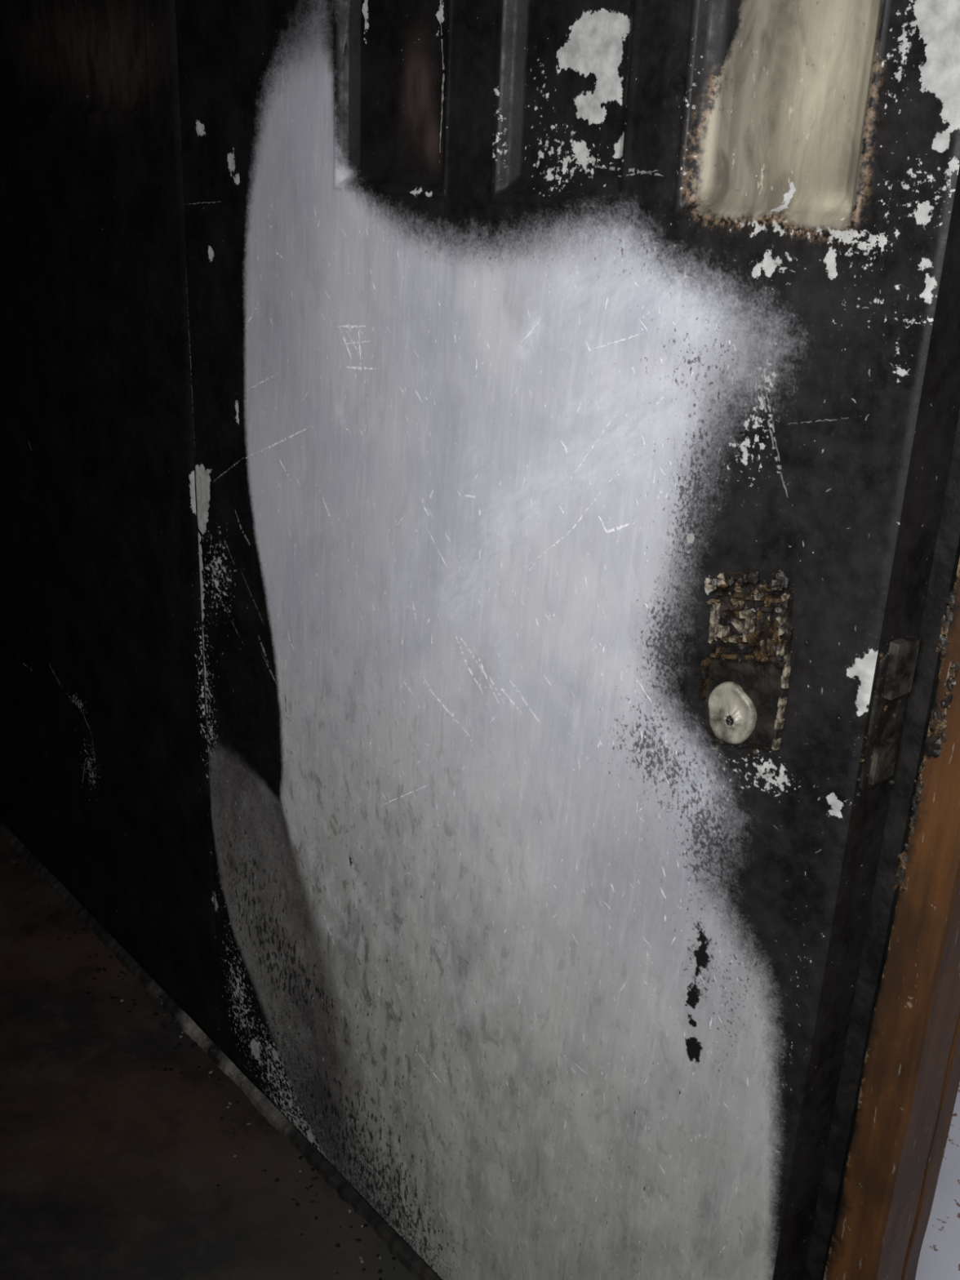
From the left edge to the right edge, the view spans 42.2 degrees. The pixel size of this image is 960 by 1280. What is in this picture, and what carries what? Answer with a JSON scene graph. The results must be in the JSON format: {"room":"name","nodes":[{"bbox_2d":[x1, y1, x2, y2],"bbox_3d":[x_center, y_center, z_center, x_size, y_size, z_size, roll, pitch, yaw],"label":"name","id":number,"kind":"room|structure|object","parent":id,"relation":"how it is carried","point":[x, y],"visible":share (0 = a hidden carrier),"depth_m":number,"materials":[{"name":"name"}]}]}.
{"room":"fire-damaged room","nodes":[
{"label":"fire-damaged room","id":0,"kind":"room"},
{"bbox_2d":[0,819,959,1279],"bbox_3d":[-0.432,0.954,1.296,6.200,0.050,5.400,-15,27,-38],"label":"floor","id":1,"kind":"structure","parent":0,"point":[104,1175],"depth_m":1.78,"materials":[{"name":"brown wood"}]},
{"bbox_2d":[0,845,395,1279],"bbox_3d":[-0.439,0.693,1.893,0.132,0.004,1.798,-15,27,-38],"label":"debris","id":2,"kind":"object","parent":1,"relation":"on","point":[98,970],"visible":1,"depth_m":1.94,"materials":[{"name":"black"}]},
{"bbox_2d":[0,820,440,1279],"bbox_3d":[-0.411,0.661,1.959,0.019,0.017,1.970,-15,27,-38],"label":"trim","id":3,"kind":"structure","parent":1,"relation":"on","point":[397,1246],"depth_m":1.92,"materials":[{"name":"black wood"}]},
{"bbox_2d":[803,408,959,1279],"bbox_3d":[0.398,-0.034,0.931,0.096,2.120,0.050,-15,27,-38],"label":"door frame","id":4,"kind":"structure","parent":1,"relation":"on","point":[910,1082],"depth_m":1.05,"materials":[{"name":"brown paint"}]},
{"bbox_2d":[893,591,959,893],"bbox_3d":[0.346,0.086,0.956,0.007,0.258,0.023,-15,27,-38],"label":"strike plate","id":5,"kind":"object","parent":4,"relation":"attached to","point":[938,725],"visible":1,"depth_m":0.94,"materials":[{"name":"gold metal"}]},
{"bbox_3d":[-0.283,-0.326,1.705,0.135,2.050,1.990,-15,27,-38],"label":"wall","id":6,"kind":"structure","parent":0,"visible":0},
{"bbox_2d":[175,0,959,1279],"bbox_3d":[-0.022,-0.149,1.276,0.061,2.028,1.016,-15,27,-38],"label":"door","id":7,"kind":"structure","parent":6,"relation":"in","point":[819,140],"depth_m":1.17,"materials":[{"name":"paint"}]},
{"bbox_2d":[244,191,751,1259],"bbox_3d":[-0.025,0.212,1.356,0.002,1.305,0.848,-15,27,-38],"label":"paint scratches","id":8,"kind":"object","parent":7,"relation":"attached to","point":[348,326],"visible":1,"depth_m":1.25,"materials":[{"name":"white paint"}]},
{"bbox_2d":[186,1,893,1068],"bbox_3d":[-0.051,-0.090,1.286,0.002,1.040,0.996,-15,27,-38],"label":"scratches in the soot","id":9,"kind":"object","parent":7,"relation":"attached to","point":[691,274],"visible":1,"depth_m":0.97,"materials":[{"name":"grey paint"}]},
{"bbox_2d":[698,568,798,756],"bbox_3d":[0.208,0.021,0.990,0.023,0.172,0.084,-15,27,-38],"label":"door lock","id":10,"kind":"object","parent":7,"relation":"attached to","point":[744,685],"visible":1,"depth_m":0.98,"materials":[{"name":"metal"}]},
{"bbox_2d":[856,634,920,795],"bbox_3d":[0.310,0.060,0.942,0.055,0.130,0.011,-15,27,-38],"label":"latch plate","id":11,"kind":"object","parent":7,"relation":"attached to","point":[896,669],"depth_m":0.94,"materials":[{"name":"metal"}]},
{"bbox_3d":[-1.325,-0.819,2.761,0.200,2.120,1.135,-15,27,-38],"label":"wall","id":12,"kind":"structure","parent":0,"visible":0},
{"bbox_2d":[0,0,220,1044],"bbox_3d":[-0.682,-0.452,1.981,0.061,2.028,1.000,-15,27,-38],"label":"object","id":13,"kind":"structure","parent":12,"relation":"in","point":[100,573],"depth_m":1.88,"materials":[{"name":"paint"}]},
{"bbox_2d":[22,441,97,786],"bbox_3d":[-0.746,-0.042,2.151,0.002,0.606,0.298,-15,27,-38],"label":"scratches in the soot","id":14,"kind":"object","parent":13,"relation":"attached to","point":[28,442],"visible":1,"depth_m":2.15,"materials":[{"name":"black paint"}]}
]}

